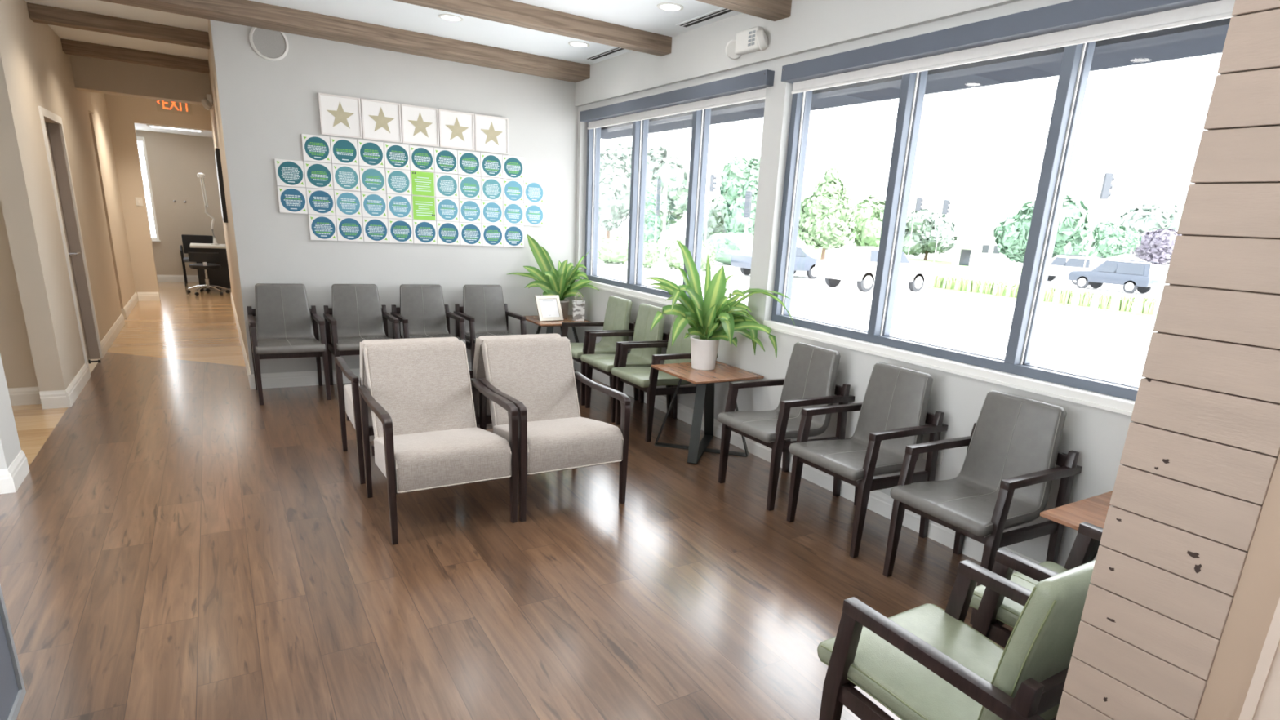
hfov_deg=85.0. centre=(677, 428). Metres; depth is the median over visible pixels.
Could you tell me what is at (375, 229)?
plaque
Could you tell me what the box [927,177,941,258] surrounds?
street name sign
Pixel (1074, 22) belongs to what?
roller shade
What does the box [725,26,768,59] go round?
emergency light
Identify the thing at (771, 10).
ceiling beam
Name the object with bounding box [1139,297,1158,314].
clump
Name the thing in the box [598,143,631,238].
tree
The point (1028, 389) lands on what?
trim
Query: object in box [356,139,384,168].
plaque
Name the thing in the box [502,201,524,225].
plaque
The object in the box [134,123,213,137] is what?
ceiling
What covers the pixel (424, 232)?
plaque
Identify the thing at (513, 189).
plaque
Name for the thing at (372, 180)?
plaque
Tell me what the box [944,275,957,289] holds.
clump
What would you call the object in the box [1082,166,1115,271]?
traffic light
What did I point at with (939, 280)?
clump
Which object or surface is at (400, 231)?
plaque
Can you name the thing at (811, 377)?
chair
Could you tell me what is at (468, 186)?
plaque
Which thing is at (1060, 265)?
car
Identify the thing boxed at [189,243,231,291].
desk
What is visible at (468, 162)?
plaque
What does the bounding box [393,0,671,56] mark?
ceiling beam
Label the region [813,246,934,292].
car
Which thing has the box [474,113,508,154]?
panel
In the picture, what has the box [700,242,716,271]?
bush
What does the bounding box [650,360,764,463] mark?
side table
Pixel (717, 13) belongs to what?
ceiling vent
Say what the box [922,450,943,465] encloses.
wall outlet
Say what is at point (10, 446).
wall pier
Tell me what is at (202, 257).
chair
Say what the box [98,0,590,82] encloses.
ceiling beam
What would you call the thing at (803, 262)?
car
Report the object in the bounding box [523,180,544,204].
plaque
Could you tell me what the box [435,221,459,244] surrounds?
plaque
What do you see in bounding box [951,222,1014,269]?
house
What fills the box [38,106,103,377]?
door
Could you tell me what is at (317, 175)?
plaque
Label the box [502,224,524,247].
plaque
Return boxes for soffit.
[600,17,1231,139]
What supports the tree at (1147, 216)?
on the parking lot
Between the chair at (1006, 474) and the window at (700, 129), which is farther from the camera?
the window at (700, 129)
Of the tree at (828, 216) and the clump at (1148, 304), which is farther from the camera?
the tree at (828, 216)
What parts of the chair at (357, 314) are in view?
leg, armrest, rail, leg, rail, rail, backrest, seat, leg, armrest, leg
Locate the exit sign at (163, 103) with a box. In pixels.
[156,100,187,111]
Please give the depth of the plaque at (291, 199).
5.58 m
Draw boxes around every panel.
[146,124,203,132]
[317,92,362,138]
[360,98,402,142]
[400,103,439,146]
[438,108,475,151]
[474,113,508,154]
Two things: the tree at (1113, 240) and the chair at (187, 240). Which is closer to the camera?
the chair at (187, 240)
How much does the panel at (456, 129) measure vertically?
0.303 m
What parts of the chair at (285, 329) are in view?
armrest, leg, leg, rail, backrest, seat, rail, leg, armrest, leg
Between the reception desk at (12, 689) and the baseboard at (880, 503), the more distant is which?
the baseboard at (880, 503)
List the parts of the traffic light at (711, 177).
post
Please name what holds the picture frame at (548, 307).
on the side table at (534, 319)
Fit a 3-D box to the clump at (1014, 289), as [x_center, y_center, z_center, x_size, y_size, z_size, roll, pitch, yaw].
[13.219,-5.370,27.264,0.550,0.580,0.494,-7,19,-32]
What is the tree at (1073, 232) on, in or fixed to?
on the parking lot
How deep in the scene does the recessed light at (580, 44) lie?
5.53 m
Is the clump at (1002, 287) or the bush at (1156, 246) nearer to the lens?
the clump at (1002, 287)
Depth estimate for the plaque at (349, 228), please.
5.85 m
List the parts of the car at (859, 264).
glass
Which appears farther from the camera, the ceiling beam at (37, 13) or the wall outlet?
the ceiling beam at (37, 13)
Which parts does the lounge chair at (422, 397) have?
leg, rail, armrest, leg, backrest, seat, rail, leg, armrest, leg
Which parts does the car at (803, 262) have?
glass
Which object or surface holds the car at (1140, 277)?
on the parking lot
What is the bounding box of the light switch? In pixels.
[134,197,143,206]
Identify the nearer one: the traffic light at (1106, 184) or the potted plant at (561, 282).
the potted plant at (561, 282)
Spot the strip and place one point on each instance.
(1134, 312)
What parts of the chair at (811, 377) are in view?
leg, rail, armrest, seat, leg, leg, backrest, rail, armrest, rail, leg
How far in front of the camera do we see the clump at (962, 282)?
29.02 m
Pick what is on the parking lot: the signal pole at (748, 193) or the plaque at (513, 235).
the signal pole at (748, 193)
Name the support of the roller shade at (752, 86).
attached to the window at (700, 129)
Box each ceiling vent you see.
[583,46,626,60]
[675,7,735,28]
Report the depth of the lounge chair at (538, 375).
3.94 m
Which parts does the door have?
handle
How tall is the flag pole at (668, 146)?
6.600 m
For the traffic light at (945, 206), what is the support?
on the parking lot
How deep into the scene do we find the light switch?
9.81 m
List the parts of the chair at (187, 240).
frame, seat, backrest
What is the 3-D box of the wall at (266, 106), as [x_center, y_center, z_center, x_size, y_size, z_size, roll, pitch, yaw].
[-3.761,-1.667,5.265,6.720,2.842,0.170,-7,19,-32]
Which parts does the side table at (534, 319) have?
strap leg frame, strap leg frame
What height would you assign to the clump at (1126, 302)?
0.580 m
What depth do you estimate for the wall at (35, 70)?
5.23 m
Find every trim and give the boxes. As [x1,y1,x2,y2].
[574,281,1132,416]
[1195,452,1279,719]
[1238,597,1279,719]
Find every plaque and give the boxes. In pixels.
[274,158,305,187]
[276,186,307,213]
[301,133,331,163]
[303,160,333,189]
[306,187,335,215]
[308,214,337,240]
[329,136,358,165]
[331,164,359,191]
[333,190,361,217]
[335,215,363,241]
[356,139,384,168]
[359,165,386,193]
[360,191,387,217]
[362,217,388,242]
[383,142,409,169]
[385,168,411,195]
[386,193,412,219]
[387,218,413,243]
[408,145,434,172]
[409,170,435,196]
[411,195,435,220]
[412,219,436,244]
[433,147,457,173]
[434,173,458,198]
[435,197,458,222]
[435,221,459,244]
[457,150,480,176]
[457,174,480,199]
[458,199,481,222]
[458,222,481,245]
[480,152,502,177]
[480,177,502,201]
[480,200,502,224]
[481,223,502,246]
[502,155,523,180]
[502,178,523,202]
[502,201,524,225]
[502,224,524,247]
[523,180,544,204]
[523,203,543,226]
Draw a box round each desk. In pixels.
[0,584,26,719]
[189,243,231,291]
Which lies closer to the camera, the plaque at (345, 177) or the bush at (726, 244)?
the plaque at (345, 177)
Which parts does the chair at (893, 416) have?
leg, rail, armrest, seat, leg, leg, backrest, rail, armrest, rail, leg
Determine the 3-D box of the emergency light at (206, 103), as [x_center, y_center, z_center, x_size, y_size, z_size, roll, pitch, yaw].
[-5.028,-3.486,7.459,0.102,0.150,0.247,-7,19,-32]
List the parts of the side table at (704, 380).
strap leg frame, strap leg frame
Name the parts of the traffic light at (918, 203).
post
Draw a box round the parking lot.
[597,231,1168,385]
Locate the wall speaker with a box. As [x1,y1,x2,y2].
[248,26,288,61]
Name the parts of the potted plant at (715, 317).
pot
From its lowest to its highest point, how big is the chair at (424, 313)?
0.874 m
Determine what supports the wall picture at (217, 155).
attached to the wall at (215, 112)
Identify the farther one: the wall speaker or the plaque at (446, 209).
the plaque at (446, 209)
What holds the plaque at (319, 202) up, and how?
attached to the wall at (266, 106)
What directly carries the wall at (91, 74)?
attached to the wall at (35, 70)
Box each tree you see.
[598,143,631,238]
[643,180,662,243]
[646,146,688,244]
[702,195,727,241]
[719,155,759,235]
[797,166,857,259]
[853,194,885,247]
[902,208,957,260]
[993,194,1098,262]
[1093,220,1142,258]
[1111,201,1184,251]
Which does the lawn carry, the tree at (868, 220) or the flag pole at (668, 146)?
the tree at (868, 220)
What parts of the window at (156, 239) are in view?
frame, sill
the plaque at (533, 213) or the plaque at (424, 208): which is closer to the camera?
the plaque at (424, 208)
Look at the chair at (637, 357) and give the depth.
5.65 m
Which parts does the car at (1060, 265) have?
glass, roof rail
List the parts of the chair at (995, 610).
leg, rail, rail, seat, armrest, leg, armrest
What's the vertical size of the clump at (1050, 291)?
0.578 m
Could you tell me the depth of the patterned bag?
6.68 m
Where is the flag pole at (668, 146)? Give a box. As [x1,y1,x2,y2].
[661,143,669,257]
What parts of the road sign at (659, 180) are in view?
post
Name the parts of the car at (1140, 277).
glass, roof rail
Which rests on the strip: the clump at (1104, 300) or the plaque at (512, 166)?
the clump at (1104, 300)
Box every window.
[136,136,160,242]
[578,108,746,310]
[763,40,1138,412]
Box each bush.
[597,235,628,263]
[642,240,660,267]
[663,240,684,269]
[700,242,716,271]
[703,231,753,265]
[1132,228,1182,265]
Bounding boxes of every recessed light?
[438,13,462,21]
[568,40,589,47]
[657,2,683,11]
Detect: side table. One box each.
[524,315,590,342]
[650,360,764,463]
[1040,490,1112,562]
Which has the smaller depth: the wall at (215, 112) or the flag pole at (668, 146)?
the wall at (215, 112)
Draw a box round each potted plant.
[507,234,599,318]
[642,240,795,370]
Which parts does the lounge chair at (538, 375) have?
leg, armrest, leg, backrest, seat, rail, leg, armrest, leg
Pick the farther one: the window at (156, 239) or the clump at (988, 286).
the clump at (988, 286)
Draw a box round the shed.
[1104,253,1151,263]
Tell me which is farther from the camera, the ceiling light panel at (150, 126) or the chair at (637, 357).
the ceiling light panel at (150, 126)
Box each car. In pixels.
[730,245,818,279]
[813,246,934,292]
[1047,253,1106,284]
[1067,259,1164,293]
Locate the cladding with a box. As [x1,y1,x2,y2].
[1055,0,1279,719]
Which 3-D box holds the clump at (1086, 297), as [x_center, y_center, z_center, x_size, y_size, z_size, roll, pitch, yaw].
[14.694,-4.641,25.077,0.534,0.580,0.526,-7,19,-32]
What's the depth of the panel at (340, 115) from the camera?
5.60 m
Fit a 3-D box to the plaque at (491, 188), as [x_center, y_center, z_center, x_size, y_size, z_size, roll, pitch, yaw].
[-1.702,-2.190,6.394,0.199,0.199,0.020,-7,19,-32]
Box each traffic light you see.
[704,167,716,244]
[906,193,923,257]
[933,195,950,266]
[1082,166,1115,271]
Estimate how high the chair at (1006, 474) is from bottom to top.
0.874 m
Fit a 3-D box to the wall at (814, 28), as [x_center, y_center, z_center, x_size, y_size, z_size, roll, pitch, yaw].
[1.536,-0.772,3.304,0.235,2.842,9.200,-7,19,-32]
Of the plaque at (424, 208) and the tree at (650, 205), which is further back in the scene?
the tree at (650, 205)
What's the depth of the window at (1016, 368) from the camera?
3.57 m
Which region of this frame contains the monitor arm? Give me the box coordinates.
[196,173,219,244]
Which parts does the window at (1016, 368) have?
sill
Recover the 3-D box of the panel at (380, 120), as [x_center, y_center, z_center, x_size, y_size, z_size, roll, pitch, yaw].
[-2.446,-2.539,5.771,0.303,0.303,0.028,-7,19,-32]
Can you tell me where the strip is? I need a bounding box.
[922,285,1157,317]
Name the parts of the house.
porch post, door, porch post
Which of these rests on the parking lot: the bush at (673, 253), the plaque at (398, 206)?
the bush at (673, 253)
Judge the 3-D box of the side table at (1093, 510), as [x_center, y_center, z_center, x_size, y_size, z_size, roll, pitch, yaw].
[1.713,0.630,2.597,0.556,0.572,0.556,-7,19,-32]
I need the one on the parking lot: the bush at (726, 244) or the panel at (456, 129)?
the bush at (726, 244)
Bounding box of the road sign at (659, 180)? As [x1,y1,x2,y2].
[653,178,661,242]
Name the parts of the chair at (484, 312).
leg, rail, armrest, rail, leg, backrest, seat, leg, armrest, leg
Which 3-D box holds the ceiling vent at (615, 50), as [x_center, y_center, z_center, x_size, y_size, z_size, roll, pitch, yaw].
[-0.597,-3.111,5.798,0.100,0.006,0.630,-7,19,-32]
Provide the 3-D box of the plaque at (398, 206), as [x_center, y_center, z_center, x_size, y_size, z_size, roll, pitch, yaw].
[-2.397,-1.910,6.019,0.199,0.199,0.020,-7,19,-32]
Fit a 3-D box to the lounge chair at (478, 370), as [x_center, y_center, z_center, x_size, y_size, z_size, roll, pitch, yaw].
[-1.149,-0.253,4.567,0.619,0.828,0.766,-7,19,-32]
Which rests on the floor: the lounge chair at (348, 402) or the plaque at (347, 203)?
the lounge chair at (348, 402)
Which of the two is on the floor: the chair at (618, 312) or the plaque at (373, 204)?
the chair at (618, 312)
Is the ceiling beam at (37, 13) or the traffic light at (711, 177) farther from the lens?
the traffic light at (711, 177)
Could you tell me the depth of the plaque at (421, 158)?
6.00 m
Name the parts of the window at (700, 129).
sill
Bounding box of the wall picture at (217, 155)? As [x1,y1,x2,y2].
[214,147,227,222]
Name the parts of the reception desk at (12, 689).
panel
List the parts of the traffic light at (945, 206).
post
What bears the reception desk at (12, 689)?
on the floor
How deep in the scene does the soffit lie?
3.50 m
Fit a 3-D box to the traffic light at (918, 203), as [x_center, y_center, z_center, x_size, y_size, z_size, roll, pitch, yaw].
[18.677,-15.629,54.869,0.545,5.400,0.340,5,16,5]
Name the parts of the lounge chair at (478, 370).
rail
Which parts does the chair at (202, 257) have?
backrest, seat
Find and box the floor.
[0,282,1013,719]
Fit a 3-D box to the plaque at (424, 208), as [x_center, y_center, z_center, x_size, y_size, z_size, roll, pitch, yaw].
[-2.226,-1.932,6.127,0.199,0.199,0.020,-7,19,-32]
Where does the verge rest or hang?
on the parking lot
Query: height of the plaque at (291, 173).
0.199 m
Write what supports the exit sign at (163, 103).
hanging from the ceiling at (642, 15)
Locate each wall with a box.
[0,0,135,391]
[0,19,577,388]
[69,54,212,106]
[104,93,231,300]
[135,129,225,275]
[208,19,250,370]
[573,0,1133,566]
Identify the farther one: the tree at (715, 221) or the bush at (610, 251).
the tree at (715, 221)
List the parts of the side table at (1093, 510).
strap leg frame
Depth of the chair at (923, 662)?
1.70 m
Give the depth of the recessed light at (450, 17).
4.99 m
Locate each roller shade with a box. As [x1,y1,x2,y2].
[579,69,774,129]
[781,0,1235,93]
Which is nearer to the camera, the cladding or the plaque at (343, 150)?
the cladding
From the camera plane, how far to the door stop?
5.98 m
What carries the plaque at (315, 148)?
attached to the wall at (266, 106)
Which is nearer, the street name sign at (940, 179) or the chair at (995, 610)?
the chair at (995, 610)
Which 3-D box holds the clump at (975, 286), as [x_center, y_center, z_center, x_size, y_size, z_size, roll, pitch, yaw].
[12.264,-5.846,28.694,0.549,0.580,0.515,-7,19,-32]
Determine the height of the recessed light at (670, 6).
0.006 m
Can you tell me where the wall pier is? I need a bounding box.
[0,354,21,469]
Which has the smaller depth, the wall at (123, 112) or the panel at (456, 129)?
the panel at (456, 129)
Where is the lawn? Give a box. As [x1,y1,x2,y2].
[598,231,1022,268]
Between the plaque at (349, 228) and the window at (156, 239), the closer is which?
the plaque at (349, 228)
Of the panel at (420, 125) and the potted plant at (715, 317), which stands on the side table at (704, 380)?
the potted plant at (715, 317)
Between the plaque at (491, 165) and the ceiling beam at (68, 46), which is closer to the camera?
the plaque at (491, 165)
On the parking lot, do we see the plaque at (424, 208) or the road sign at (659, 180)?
the road sign at (659, 180)
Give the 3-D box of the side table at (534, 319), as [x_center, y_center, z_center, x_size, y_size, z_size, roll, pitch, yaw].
[-1.177,-0.774,6.799,0.556,0.572,0.556,-7,19,-32]
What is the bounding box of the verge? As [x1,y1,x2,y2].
[945,266,1167,277]
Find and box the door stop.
[88,359,101,364]
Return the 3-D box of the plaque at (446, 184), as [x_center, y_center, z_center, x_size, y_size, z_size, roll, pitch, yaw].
[-2.044,-2.147,6.178,0.199,0.199,0.020,-7,19,-32]
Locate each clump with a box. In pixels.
[933,274,946,288]
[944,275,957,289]
[956,277,970,291]
[968,278,982,293]
[982,280,995,294]
[995,281,1008,296]
[1008,283,1018,297]
[1043,286,1056,302]
[1058,288,1075,304]
[1078,290,1095,306]
[1097,292,1113,309]
[1117,294,1135,311]
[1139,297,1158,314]
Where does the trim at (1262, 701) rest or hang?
attached to the wall
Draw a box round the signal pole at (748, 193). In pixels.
[742,186,752,251]
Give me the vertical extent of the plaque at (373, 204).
0.199 m
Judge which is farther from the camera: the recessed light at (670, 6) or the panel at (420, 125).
the panel at (420, 125)
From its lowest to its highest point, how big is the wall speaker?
0.256 m
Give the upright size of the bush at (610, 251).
1.356 m
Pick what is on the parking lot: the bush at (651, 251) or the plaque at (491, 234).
the bush at (651, 251)
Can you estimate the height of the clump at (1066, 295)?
0.578 m
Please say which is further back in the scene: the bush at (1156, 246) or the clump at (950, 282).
the bush at (1156, 246)
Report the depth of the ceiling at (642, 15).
5.20 m
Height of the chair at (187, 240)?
0.840 m
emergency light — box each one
[201,93,213,110]
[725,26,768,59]
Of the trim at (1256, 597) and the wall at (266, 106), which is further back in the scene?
the wall at (266, 106)
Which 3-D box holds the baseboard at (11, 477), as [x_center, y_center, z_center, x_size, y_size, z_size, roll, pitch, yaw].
[-6.175,-1.204,8.031,5.300,0.125,10.916,-7,19,-32]
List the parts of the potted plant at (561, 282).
pot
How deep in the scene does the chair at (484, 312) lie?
6.48 m
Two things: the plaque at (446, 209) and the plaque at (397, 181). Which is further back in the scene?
the plaque at (446, 209)
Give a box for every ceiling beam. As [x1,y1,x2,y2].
[26,2,209,48]
[60,38,209,73]
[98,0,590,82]
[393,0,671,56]
[695,0,791,21]
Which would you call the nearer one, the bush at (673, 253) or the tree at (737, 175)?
the bush at (673, 253)
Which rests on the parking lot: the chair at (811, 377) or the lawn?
the lawn
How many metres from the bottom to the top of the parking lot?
0.100 m
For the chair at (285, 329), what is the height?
0.874 m
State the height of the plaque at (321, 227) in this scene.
0.199 m
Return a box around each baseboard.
[0,275,250,493]
[248,359,573,389]
[573,360,1040,573]
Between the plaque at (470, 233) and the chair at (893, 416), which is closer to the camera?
the chair at (893, 416)
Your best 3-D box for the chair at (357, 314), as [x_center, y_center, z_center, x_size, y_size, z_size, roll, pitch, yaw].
[-2.643,-0.746,5.858,0.505,0.874,0.639,-7,19,-32]
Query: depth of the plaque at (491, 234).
6.50 m
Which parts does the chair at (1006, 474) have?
leg, armrest, rail, leg, seat, leg, backrest, rail, armrest, rail, leg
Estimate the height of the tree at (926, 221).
4.853 m
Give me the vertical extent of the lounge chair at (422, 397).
0.828 m
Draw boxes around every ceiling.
[24,0,742,65]
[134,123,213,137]
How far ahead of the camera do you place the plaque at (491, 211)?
6.44 m
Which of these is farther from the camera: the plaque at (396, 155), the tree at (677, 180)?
the tree at (677, 180)
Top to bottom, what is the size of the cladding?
2.842 m
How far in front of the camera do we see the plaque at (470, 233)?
6.39 m
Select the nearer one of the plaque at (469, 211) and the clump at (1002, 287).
the plaque at (469, 211)
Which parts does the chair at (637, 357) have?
leg, rail, armrest, leg, seat, leg, armrest, backrest, rail, leg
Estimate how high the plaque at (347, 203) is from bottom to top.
0.199 m
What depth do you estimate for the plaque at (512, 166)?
6.43 m
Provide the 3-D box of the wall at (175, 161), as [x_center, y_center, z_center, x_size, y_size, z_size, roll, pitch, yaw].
[-7.524,-3.710,11.468,3.600,2.842,2.870,-7,19,-32]
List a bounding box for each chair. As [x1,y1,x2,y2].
[179,234,213,286]
[186,252,230,295]
[246,283,330,404]
[323,284,399,385]
[334,337,458,484]
[358,340,518,544]
[390,284,466,345]
[453,284,526,370]
[468,333,560,429]
[478,337,630,521]
[560,295,639,405]
[580,302,671,422]
[611,315,717,442]
[716,342,854,511]
[786,361,948,558]
[817,560,1095,719]
[882,390,1082,624]
[968,521,1103,648]
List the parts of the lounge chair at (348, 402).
leg, armrest, leg, seat, rail, backrest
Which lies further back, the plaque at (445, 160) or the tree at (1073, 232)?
the tree at (1073, 232)
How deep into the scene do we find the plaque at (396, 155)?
5.90 m
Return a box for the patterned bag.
[572,292,585,320]
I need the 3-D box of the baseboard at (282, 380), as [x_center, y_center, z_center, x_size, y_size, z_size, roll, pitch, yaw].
[-2.308,-0.534,6.541,2.916,0.125,0.016,-7,19,-32]
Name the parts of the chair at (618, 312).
leg, rail, armrest, leg, seat, armrest, leg, backrest, rail, leg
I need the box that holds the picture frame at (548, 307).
[534,294,563,321]
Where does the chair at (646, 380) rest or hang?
on the floor
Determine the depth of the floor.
3.08 m
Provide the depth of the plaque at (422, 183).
6.06 m
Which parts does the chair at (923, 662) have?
leg, rail, seat, armrest, leg, armrest, leg, backrest, rail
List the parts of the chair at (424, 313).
leg, rail, armrest, leg, backrest, seat, leg, armrest, leg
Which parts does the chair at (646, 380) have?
leg, rail, armrest, seat, leg, leg, rail, backrest, armrest, leg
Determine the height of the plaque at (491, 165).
0.199 m

